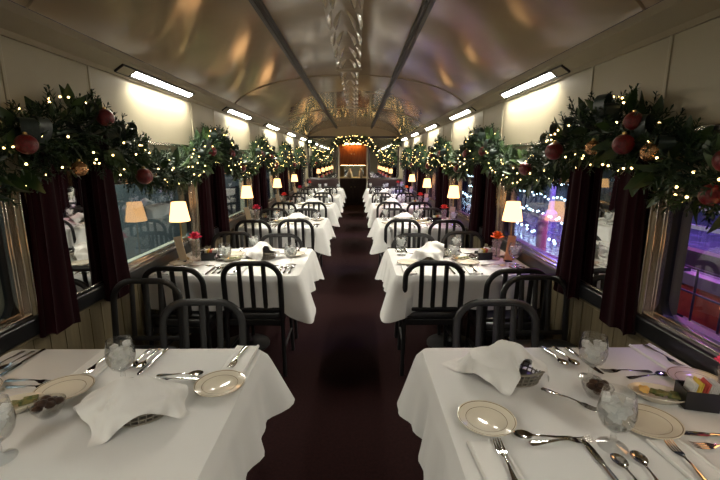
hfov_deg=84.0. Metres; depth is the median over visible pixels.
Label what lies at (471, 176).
festoon lights
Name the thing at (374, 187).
dining chair
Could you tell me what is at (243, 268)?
folded napkin
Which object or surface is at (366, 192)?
tablecloth
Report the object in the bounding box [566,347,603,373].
knife
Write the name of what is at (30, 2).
trim
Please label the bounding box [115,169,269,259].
coach
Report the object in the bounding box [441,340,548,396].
napkin
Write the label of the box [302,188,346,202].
tablecloth
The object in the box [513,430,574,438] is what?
spoon
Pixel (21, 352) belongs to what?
spoon
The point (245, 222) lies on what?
dining chair
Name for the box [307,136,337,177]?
wall mirror
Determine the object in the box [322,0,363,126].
panel
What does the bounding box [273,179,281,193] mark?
table lamp
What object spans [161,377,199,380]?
fork
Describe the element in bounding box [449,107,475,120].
ceiling light
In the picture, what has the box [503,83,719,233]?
garland
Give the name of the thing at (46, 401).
bowl
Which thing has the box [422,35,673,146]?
trim
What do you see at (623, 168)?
string lights
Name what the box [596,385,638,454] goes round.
water goblet
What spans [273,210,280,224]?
water goblet
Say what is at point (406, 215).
napkin
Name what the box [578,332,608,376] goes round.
water goblet
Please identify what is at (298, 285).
tablecloth
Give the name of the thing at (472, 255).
bowl
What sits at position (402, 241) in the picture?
water goblet
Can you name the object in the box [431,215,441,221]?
caddy
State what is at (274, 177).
window
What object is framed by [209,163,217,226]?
mirror glass
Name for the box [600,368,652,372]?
fork
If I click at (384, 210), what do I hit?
water goblet
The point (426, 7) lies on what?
trim
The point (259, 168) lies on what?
wall mirror
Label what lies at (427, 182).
table lamp
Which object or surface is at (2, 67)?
trim
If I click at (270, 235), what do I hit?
dining chair
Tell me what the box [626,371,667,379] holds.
spoon
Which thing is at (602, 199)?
mirror glass
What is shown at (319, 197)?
dining chair
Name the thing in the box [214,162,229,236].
curtain
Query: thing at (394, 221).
dining chair
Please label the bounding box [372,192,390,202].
dining chair
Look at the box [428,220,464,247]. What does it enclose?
dining chair
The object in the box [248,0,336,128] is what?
trim
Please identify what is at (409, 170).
curtain
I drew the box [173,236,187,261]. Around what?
menu card
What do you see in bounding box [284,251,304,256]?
bread plate
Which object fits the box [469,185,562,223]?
festoon lights
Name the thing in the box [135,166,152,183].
bauble
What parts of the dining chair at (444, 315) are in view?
leg, leg, seat frame, seat, frame, leg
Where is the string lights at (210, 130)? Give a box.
[177,130,246,183]
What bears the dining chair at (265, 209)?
on the floor
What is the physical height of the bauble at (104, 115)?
0.095 m
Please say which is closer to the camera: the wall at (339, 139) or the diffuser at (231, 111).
the diffuser at (231, 111)
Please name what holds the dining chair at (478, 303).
on the floor
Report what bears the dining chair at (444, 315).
on the floor
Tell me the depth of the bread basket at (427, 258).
3.27 m
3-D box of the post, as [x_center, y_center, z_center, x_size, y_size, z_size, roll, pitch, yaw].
[6.023,-2.421,12.309,0.400,3.600,0.400,0,11,0]
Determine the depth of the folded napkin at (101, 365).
1.57 m
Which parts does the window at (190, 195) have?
frame, sill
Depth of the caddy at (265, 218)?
5.19 m
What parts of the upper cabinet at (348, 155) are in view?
door, door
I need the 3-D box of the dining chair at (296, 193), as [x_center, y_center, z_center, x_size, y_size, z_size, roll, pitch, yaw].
[-1.269,-0.635,8.828,0.450,0.866,0.446,0,11,-2]
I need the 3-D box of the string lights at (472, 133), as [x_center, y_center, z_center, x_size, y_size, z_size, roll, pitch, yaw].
[1.182,-0.850,4.041,0.170,0.451,1.969,0,11,-1]
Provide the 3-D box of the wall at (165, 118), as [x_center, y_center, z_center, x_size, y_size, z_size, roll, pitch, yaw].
[-1.627,-0.449,4.436,0.182,2.220,15.300,0,11,0]
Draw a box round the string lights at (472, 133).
[451,133,512,183]
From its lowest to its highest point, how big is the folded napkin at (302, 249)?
0.012 m
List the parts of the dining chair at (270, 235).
leg, frame, leg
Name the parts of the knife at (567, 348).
handle, blade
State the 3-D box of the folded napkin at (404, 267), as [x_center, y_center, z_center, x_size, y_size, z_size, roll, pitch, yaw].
[0.361,0.216,2.952,0.100,0.012,0.235,0,11,1]
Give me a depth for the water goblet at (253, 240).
3.39 m
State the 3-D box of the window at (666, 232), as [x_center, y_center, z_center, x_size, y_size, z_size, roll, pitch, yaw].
[1.378,0.183,1.189,0.107,0.655,1.430,0,11,0]
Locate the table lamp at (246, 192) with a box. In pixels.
[241,186,252,206]
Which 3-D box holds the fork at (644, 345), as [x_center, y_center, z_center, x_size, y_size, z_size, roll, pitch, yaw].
[1.236,0.469,1.637,0.027,0.009,0.192,-1,11,-5]
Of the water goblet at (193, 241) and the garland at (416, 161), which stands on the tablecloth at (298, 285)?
the water goblet at (193, 241)
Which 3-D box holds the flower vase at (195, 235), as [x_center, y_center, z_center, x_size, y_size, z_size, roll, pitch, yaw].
[-1.323,0.049,3.223,0.111,0.233,0.111,0,11,0]
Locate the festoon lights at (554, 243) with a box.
[462,193,559,244]
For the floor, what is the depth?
2.90 m
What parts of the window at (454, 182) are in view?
frame, sill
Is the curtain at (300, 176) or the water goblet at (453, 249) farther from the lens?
the curtain at (300, 176)
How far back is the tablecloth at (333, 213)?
6.74 m
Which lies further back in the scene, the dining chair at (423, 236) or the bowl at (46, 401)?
the dining chair at (423, 236)
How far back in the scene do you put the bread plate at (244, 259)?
3.17 m
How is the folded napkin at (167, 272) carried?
on the tablecloth at (298, 285)
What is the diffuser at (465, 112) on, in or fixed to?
attached to the ceiling light at (469, 110)
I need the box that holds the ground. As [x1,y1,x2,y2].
[435,173,719,335]
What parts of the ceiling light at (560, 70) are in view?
blank panel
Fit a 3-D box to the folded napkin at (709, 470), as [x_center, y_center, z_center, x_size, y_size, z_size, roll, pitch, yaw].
[0.883,0.597,1.044,0.100,0.012,0.235,-1,11,-5]
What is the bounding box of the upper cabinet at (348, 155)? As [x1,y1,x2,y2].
[339,145,366,164]
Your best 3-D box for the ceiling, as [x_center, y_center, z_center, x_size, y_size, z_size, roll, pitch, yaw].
[-0.118,-1.692,4.199,2.690,0.379,15.300,0,11,0]
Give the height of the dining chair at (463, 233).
0.866 m
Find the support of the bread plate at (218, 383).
on the tablecloth at (220, 439)
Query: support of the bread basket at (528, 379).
on the tablecloth at (431, 396)
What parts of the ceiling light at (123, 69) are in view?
blank panel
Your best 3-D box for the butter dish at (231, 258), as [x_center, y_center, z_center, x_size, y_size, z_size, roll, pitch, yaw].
[-1.028,0.149,3.219,0.180,0.038,0.108,-4,12,-17]
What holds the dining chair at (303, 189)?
on the floor
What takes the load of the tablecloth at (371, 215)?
on the dining table
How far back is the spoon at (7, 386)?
1.42 m
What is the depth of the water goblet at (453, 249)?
3.07 m
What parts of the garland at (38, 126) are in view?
stem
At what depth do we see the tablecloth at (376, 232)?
4.79 m
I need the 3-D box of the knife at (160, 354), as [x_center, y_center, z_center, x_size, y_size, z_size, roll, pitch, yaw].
[-0.830,0.486,1.606,0.021,0.008,0.218,1,11,3]
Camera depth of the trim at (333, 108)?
7.57 m
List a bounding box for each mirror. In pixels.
[17,141,103,294]
[259,168,261,205]
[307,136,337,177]
[340,165,365,176]
[368,136,398,177]
[581,156,651,293]
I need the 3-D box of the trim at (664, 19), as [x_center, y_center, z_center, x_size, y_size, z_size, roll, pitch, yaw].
[1.266,-1.463,4.255,0.092,0.160,15.300,0,11,0]
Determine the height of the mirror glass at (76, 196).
0.775 m
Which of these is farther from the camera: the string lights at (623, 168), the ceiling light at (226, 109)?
the ceiling light at (226, 109)
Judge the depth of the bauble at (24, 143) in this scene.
1.54 m
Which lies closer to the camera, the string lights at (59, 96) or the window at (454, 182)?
the string lights at (59, 96)
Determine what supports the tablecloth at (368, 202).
on the dining table
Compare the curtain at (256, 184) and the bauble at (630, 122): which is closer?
the bauble at (630, 122)
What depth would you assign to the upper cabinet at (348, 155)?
13.78 m
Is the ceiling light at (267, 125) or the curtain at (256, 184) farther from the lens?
the ceiling light at (267, 125)
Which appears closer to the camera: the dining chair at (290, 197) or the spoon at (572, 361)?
the spoon at (572, 361)
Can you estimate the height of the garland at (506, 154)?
0.648 m
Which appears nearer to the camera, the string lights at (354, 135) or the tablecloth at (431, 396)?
the tablecloth at (431, 396)
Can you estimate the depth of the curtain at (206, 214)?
3.83 m
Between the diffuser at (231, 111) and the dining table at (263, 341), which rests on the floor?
the dining table at (263, 341)
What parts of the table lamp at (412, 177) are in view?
lamp shade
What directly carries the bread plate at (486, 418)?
on the tablecloth at (431, 396)
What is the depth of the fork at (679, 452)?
1.08 m
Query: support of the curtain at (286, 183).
attached to the wall at (165, 118)
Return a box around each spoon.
[0,351,25,364]
[0,351,34,370]
[2,383,43,388]
[126,348,151,368]
[135,348,159,368]
[156,370,203,376]
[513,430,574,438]
[541,346,568,365]
[552,346,579,365]
[610,453,636,479]
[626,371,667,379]
[630,450,657,479]
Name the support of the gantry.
on the ground
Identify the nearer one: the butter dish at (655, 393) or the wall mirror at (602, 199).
the butter dish at (655, 393)
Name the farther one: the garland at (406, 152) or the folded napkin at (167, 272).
the garland at (406, 152)
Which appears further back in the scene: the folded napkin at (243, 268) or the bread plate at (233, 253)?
the bread plate at (233, 253)
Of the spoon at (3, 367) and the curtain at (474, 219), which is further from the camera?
the curtain at (474, 219)
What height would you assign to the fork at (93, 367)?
0.009 m
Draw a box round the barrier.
[677,267,719,332]
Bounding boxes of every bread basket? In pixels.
[121,414,163,427]
[251,249,275,259]
[424,249,446,259]
[478,360,544,387]
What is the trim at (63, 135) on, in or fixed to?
attached to the wall at (165, 118)
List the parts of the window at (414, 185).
pane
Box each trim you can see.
[0,0,307,141]
[0,41,293,150]
[0,185,304,354]
[7,129,276,153]
[25,0,645,10]
[234,75,463,103]
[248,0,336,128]
[283,108,422,125]
[338,136,367,187]
[371,0,435,128]
[400,0,719,141]
[402,185,719,377]
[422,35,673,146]
[452,124,719,151]
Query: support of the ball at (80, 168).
attached to the garland at (38, 126)
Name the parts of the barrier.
post, rail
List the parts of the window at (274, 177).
frame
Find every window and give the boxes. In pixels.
[0,186,37,330]
[114,172,200,268]
[225,172,253,220]
[268,174,279,201]
[288,169,294,191]
[301,169,305,185]
[402,168,405,185]
[412,169,417,191]
[425,168,436,201]
[448,177,469,219]
[495,172,568,266]
[637,182,719,355]
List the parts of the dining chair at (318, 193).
frame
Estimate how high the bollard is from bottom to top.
0.860 m
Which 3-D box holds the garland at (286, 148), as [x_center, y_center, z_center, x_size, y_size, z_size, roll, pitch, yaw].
[-1.448,-1.628,7.949,0.297,0.674,2.163,0,11,0]
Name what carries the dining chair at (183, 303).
on the floor
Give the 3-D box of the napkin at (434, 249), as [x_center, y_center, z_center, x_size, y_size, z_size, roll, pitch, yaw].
[0.553,0.079,3.306,0.299,0.138,0.328,5,12,22]
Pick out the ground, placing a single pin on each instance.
(710, 242)
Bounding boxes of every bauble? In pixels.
[13,132,38,154]
[96,107,114,125]
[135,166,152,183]
[209,146,216,155]
[478,147,488,156]
[519,161,532,174]
[545,140,563,159]
[612,131,634,154]
[623,109,641,129]
[697,181,719,205]
[712,150,719,170]
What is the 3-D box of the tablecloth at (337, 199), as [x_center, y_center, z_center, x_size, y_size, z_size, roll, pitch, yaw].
[-0.960,-0.856,9.164,1.182,0.320,1.097,0,11,0]
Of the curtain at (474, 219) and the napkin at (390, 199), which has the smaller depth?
the curtain at (474, 219)
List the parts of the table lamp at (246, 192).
lamp shade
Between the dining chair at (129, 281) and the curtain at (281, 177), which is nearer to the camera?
the dining chair at (129, 281)
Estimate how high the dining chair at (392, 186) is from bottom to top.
0.866 m
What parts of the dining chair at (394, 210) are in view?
frame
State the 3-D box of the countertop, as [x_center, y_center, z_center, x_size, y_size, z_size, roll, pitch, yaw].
[-0.244,-2.187,14.098,1.080,0.040,0.470,0,11,0]
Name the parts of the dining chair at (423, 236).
leg, frame, leg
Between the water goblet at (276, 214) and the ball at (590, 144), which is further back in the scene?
the water goblet at (276, 214)
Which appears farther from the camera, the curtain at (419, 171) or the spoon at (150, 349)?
the curtain at (419, 171)
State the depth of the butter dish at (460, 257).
3.22 m
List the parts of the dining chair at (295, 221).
frame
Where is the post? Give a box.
[544,184,557,219]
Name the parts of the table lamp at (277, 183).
lamp shade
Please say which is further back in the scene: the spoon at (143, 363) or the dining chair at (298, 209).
the dining chair at (298, 209)
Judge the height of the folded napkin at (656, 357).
0.012 m
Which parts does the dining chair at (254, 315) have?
leg, leg, frame, seat, seat frame, leg, leg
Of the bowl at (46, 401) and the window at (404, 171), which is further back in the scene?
the window at (404, 171)
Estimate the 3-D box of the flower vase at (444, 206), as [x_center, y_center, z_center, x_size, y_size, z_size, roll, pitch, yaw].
[1.092,-0.347,5.201,0.111,0.233,0.111,0,11,0]
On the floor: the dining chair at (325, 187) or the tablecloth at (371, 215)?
the dining chair at (325, 187)
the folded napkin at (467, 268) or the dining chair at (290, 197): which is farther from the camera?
the dining chair at (290, 197)
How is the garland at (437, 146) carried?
attached to the wall at (693, 85)
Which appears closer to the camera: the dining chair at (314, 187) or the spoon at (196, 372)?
the spoon at (196, 372)
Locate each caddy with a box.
[201,248,217,260]
[260,215,269,221]
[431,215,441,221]
[474,248,492,259]
[674,376,719,413]
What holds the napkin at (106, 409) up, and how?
on the bread basket at (143, 419)
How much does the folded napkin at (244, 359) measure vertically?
0.012 m
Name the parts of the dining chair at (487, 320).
leg, leg, seat, seat frame, frame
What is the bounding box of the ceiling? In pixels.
[10,0,661,136]
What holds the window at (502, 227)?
in the wall at (693, 85)
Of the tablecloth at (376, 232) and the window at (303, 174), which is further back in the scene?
the window at (303, 174)
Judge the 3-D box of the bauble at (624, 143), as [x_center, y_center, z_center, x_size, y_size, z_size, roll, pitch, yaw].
[1.117,-0.411,1.696,0.085,0.095,0.085,0,11,0]
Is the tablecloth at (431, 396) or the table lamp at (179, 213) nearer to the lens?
the tablecloth at (431, 396)
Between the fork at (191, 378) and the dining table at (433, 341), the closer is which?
the fork at (191, 378)
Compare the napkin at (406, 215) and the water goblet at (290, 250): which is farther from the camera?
the napkin at (406, 215)
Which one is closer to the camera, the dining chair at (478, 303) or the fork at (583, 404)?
the fork at (583, 404)
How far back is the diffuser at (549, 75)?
3.00 m
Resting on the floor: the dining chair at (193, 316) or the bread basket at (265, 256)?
the dining chair at (193, 316)
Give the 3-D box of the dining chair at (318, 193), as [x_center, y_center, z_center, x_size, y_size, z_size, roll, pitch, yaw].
[-0.791,-0.649,8.897,0.450,0.866,0.447,0,11,1]
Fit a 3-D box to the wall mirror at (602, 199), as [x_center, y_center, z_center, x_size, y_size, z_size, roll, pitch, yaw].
[1.319,-0.119,2.148,0.020,0.810,0.580,0,11,0]
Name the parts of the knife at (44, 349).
blade, handle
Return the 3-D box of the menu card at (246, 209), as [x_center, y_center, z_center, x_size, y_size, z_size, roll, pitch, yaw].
[-1.435,-0.318,5.128,0.114,0.220,0.036,3,12,14]
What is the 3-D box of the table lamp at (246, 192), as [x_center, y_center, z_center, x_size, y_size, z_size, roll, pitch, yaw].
[-1.458,-0.464,5.184,0.156,0.470,0.156,0,11,0]
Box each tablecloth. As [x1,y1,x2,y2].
[0,349,294,479]
[149,248,323,323]
[233,218,335,255]
[269,203,341,226]
[289,194,343,212]
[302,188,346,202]
[362,188,401,201]
[364,194,416,212]
[367,203,432,227]
[367,218,465,253]
[375,248,540,322]
[397,347,719,479]
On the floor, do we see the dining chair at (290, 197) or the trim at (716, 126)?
the dining chair at (290, 197)
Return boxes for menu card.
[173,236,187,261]
[244,207,251,219]
[275,194,280,204]
[448,207,454,219]
[503,236,515,261]
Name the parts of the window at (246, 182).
sill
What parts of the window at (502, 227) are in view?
sill, frame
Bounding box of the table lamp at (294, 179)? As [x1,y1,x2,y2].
[291,175,297,186]
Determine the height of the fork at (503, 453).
0.009 m
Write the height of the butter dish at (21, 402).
0.038 m
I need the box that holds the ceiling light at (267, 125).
[263,123,279,130]
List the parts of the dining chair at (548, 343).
seat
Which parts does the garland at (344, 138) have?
stem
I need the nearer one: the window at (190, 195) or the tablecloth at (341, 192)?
the window at (190, 195)
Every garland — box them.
[0,83,187,216]
[160,122,252,197]
[243,133,283,180]
[273,141,297,175]
[293,145,308,171]
[305,134,401,161]
[399,146,411,170]
[408,141,427,174]
[420,133,456,181]
[448,123,527,197]
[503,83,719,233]
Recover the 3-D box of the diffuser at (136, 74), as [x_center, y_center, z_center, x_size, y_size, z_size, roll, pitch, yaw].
[-1.491,-1.182,3.077,0.040,0.004,0.920,-33,10,6]
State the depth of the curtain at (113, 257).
2.33 m
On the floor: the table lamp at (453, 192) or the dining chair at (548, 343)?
the dining chair at (548, 343)
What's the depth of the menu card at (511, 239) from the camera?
3.18 m
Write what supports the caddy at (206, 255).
on the tablecloth at (298, 285)
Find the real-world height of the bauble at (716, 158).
0.090 m
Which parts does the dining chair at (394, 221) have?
frame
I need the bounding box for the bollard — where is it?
[536,214,548,250]
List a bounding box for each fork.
[4,379,49,383]
[82,352,109,373]
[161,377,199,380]
[227,346,247,367]
[493,438,517,479]
[529,435,594,445]
[541,387,600,411]
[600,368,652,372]
[643,344,684,365]
[664,439,706,479]
[689,441,719,449]
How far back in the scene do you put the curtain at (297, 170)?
9.71 m
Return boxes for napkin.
[70,350,113,377]
[73,375,190,446]
[154,265,182,274]
[220,345,258,373]
[226,266,247,274]
[242,241,279,260]
[287,212,309,219]
[294,247,306,251]
[305,197,322,204]
[382,197,398,205]
[393,212,414,222]
[401,265,417,273]
[407,241,446,260]
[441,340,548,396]
[462,265,482,273]
[467,438,524,479]
[629,343,691,369]
[646,438,719,479]
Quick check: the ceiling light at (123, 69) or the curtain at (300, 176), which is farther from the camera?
the curtain at (300, 176)
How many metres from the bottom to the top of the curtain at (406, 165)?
0.962 m
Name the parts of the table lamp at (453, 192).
lamp shade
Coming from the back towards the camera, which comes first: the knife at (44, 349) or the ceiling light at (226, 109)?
the ceiling light at (226, 109)
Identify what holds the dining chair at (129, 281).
on the floor
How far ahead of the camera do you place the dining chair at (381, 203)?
6.64 m
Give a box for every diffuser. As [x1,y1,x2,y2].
[131,72,191,96]
[228,110,249,118]
[450,110,469,119]
[502,73,553,96]
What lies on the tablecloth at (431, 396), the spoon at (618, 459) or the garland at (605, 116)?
the spoon at (618, 459)
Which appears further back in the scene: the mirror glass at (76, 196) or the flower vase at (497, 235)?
the flower vase at (497, 235)
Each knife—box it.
[0,348,45,375]
[137,348,168,374]
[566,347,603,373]
[581,439,618,479]
[684,431,719,436]
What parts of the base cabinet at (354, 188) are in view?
door, door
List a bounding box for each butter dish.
[0,392,43,416]
[220,256,242,261]
[450,255,469,260]
[627,382,684,404]
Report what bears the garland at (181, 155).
attached to the wall at (165, 118)
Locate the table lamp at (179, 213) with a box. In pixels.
[169,201,189,259]
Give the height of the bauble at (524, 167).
0.101 m
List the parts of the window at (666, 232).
frame, sill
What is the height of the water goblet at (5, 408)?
0.172 m
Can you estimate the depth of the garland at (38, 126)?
1.95 m
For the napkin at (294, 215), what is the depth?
5.20 m
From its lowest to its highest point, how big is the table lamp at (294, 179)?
0.470 m
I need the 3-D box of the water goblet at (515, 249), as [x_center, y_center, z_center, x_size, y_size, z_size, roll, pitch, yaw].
[1.193,0.108,3.084,0.097,0.172,0.097,-8,14,-35]
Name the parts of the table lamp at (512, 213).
lamp shade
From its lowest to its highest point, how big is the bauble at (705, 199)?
0.081 m
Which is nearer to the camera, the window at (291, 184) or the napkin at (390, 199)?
the napkin at (390, 199)
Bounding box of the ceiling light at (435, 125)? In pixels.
[425,123,439,130]
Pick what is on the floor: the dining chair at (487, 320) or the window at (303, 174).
the dining chair at (487, 320)
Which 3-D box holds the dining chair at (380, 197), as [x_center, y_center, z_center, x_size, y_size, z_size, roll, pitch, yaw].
[0.480,-0.378,7.542,0.450,0.866,0.446,0,11,-1]
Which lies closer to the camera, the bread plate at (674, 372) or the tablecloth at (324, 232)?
the bread plate at (674, 372)
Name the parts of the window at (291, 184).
pane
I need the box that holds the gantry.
[685,207,719,274]
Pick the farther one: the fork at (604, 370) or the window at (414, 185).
the window at (414, 185)
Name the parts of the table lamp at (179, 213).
lamp shade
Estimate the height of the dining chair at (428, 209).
0.866 m
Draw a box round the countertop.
[340,177,365,178]
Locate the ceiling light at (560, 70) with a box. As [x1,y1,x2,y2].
[499,64,569,98]
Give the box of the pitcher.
[347,169,351,177]
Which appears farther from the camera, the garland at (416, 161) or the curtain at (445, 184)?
the garland at (416, 161)
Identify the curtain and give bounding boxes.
[17,129,80,337]
[88,134,130,300]
[198,145,214,246]
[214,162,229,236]
[253,158,260,217]
[260,161,268,212]
[279,170,284,201]
[284,165,289,199]
[295,164,298,191]
[298,165,301,191]
[405,165,407,191]
[408,168,411,191]
[417,167,420,199]
[420,172,425,201]
[435,162,442,212]
[441,171,448,216]
[468,163,481,235]
[482,145,496,245]
[553,135,592,299]
[599,128,654,335]
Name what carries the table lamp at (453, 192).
on the tablecloth at (376, 232)
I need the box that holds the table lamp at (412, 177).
[409,175,414,186]
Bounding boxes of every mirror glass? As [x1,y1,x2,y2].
[52,146,102,292]
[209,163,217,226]
[479,165,485,225]
[581,156,619,290]
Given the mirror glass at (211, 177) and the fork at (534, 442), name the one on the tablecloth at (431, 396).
the fork at (534, 442)
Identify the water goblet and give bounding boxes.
[0,394,16,456]
[104,336,135,377]
[188,235,199,255]
[218,242,230,265]
[248,235,259,247]
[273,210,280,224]
[284,243,296,264]
[313,210,319,224]
[382,209,388,220]
[396,235,406,255]
[448,243,459,259]
[450,211,457,224]
[451,234,461,255]
[508,245,521,265]
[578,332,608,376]
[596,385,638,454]
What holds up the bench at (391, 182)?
on the floor
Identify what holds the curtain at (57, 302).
attached to the wall at (165, 118)
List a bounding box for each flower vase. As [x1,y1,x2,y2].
[188,231,201,256]
[440,204,447,219]
[491,231,503,256]
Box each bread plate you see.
[33,374,94,400]
[169,259,192,265]
[193,370,244,396]
[226,251,244,255]
[238,259,257,260]
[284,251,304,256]
[397,259,417,264]
[457,259,479,264]
[457,400,516,436]
[492,251,504,256]
[622,402,684,439]
[666,366,719,383]
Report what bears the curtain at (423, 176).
attached to the wall at (693, 85)
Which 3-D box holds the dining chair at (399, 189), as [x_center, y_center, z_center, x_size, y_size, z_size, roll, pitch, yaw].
[0.964,-0.792,9.616,0.450,0.866,0.447,0,11,-2]
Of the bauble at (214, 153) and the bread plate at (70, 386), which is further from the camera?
the bauble at (214, 153)
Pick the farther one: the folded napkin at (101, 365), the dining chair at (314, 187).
the dining chair at (314, 187)
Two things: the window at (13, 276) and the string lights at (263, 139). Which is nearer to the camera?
the window at (13, 276)
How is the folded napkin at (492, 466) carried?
on the tablecloth at (431, 396)
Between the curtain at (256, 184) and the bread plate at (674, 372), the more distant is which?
the curtain at (256, 184)
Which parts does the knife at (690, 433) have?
handle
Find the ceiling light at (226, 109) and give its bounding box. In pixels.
[222,106,252,120]
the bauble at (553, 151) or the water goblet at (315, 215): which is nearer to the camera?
the bauble at (553, 151)
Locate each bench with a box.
[306,178,338,187]
[368,178,401,187]
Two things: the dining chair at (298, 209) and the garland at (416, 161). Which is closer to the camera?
the dining chair at (298, 209)
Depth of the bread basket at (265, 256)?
3.27 m
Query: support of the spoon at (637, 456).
on the tablecloth at (431, 396)
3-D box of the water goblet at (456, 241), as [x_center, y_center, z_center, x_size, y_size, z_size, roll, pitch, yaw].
[0.821,0.042,3.411,0.097,0.172,0.097,-6,13,-29]
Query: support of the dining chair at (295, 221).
on the floor
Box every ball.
[70,159,87,175]
[584,138,598,154]
[639,140,660,161]
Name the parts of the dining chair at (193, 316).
leg, frame, seat frame, seat, leg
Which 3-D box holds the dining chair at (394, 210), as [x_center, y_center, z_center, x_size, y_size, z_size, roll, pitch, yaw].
[0.495,0.005,5.628,0.450,0.866,0.446,0,11,1]
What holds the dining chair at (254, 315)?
on the floor
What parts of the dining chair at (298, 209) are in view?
frame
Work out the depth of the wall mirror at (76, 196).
2.17 m
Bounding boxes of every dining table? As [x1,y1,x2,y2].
[148,277,269,350]
[427,325,474,347]
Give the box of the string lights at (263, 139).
[249,139,276,169]
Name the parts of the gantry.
rail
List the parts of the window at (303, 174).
frame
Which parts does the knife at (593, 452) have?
blade, handle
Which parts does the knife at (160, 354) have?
blade, handle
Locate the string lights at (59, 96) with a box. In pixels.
[0,96,173,179]
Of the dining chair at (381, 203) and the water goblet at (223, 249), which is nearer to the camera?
the water goblet at (223, 249)
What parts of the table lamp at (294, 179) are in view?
lamp shade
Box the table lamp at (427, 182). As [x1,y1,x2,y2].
[423,179,430,193]
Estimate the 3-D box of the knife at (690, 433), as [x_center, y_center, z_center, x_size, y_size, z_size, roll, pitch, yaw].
[1.036,0.572,1.174,0.218,0.008,0.021,1,11,7]
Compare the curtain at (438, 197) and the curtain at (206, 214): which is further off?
the curtain at (438, 197)
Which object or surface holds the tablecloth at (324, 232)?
on the dining table
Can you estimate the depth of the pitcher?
13.84 m
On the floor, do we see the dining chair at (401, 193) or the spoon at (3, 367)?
the dining chair at (401, 193)
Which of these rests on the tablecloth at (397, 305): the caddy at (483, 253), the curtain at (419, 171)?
the caddy at (483, 253)
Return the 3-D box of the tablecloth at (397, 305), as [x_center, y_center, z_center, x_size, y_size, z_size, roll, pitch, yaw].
[0.718,0.318,3.297,1.158,0.320,1.120,0,11,0]
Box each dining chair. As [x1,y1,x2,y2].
[110,278,183,348]
[141,266,230,348]
[159,298,246,348]
[211,231,252,248]
[221,261,294,376]
[235,220,271,248]
[251,233,303,338]
[259,208,288,217]
[271,202,296,217]
[277,219,315,286]
[285,196,305,202]
[292,192,309,201]
[293,208,322,266]
[299,188,315,193]
[301,202,326,217]
[305,186,318,193]
[311,196,331,239]
[314,192,334,230]
[322,186,337,193]
[369,186,384,193]
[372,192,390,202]
[374,196,392,202]
[376,202,401,217]
[378,208,406,265]
[383,219,420,289]
[388,186,404,193]
[391,188,406,193]
[391,233,440,337]
[395,192,415,202]
[397,260,464,375]
[399,195,420,202]
[406,202,431,217]
[414,207,442,217]
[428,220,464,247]
[441,231,484,247]
[452,299,539,347]
[465,268,546,347]
[499,274,575,347]
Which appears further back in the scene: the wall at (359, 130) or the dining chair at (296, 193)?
the wall at (359, 130)
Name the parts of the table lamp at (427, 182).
lamp shade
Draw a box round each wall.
[0,35,305,356]
[305,126,402,178]
[339,139,366,144]
[402,17,719,367]
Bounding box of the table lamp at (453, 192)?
[447,186,459,206]
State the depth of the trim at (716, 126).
1.70 m
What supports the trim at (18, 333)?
attached to the wall at (165, 118)
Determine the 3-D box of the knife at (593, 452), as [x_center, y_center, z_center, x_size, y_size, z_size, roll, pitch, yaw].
[0.644,0.597,1.049,0.021,0.008,0.218,0,11,0]
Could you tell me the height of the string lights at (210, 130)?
0.504 m
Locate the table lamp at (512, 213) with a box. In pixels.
[502,201,521,259]
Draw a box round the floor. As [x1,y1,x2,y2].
[177,205,508,479]
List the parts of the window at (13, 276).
sill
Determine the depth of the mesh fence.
3.13 m
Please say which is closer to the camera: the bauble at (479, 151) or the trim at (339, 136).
the bauble at (479, 151)
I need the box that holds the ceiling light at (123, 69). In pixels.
[114,63,193,98]
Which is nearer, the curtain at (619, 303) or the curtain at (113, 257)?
the curtain at (619, 303)
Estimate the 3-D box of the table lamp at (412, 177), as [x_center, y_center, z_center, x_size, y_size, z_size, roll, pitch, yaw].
[1.183,-1.252,9.126,0.156,0.470,0.156,0,11,0]
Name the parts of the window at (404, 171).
frame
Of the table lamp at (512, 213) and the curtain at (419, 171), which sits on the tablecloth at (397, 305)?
the table lamp at (512, 213)
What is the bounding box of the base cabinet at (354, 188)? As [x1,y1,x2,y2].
[340,177,365,204]
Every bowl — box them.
[27,395,65,419]
[213,253,225,261]
[467,253,478,259]
[581,378,614,398]
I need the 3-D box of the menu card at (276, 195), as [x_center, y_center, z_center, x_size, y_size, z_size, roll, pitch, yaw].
[-1.449,-0.710,7.089,0.114,0.220,0.036,3,12,14]
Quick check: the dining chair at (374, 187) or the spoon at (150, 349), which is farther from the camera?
the dining chair at (374, 187)
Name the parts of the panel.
panel, panel, panel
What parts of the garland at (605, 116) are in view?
stem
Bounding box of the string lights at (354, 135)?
[310,135,398,156]
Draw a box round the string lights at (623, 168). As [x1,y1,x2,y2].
[513,96,719,202]
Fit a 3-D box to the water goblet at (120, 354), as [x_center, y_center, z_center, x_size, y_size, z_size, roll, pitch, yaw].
[-0.858,0.437,1.437,0.097,0.172,0.097,-10,15,-42]
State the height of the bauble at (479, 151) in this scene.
0.106 m
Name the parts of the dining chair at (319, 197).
frame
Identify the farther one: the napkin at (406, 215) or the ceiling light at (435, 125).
the ceiling light at (435, 125)
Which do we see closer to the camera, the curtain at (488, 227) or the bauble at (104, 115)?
the bauble at (104, 115)
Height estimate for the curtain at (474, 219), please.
0.962 m
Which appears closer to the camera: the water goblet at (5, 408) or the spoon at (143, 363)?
the water goblet at (5, 408)
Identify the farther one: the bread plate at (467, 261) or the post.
the post
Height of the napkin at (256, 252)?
0.138 m
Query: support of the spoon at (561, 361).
on the tablecloth at (431, 396)
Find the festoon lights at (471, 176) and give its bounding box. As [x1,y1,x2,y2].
[471,176,565,200]
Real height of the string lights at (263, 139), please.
0.500 m
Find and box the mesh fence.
[681,264,719,334]

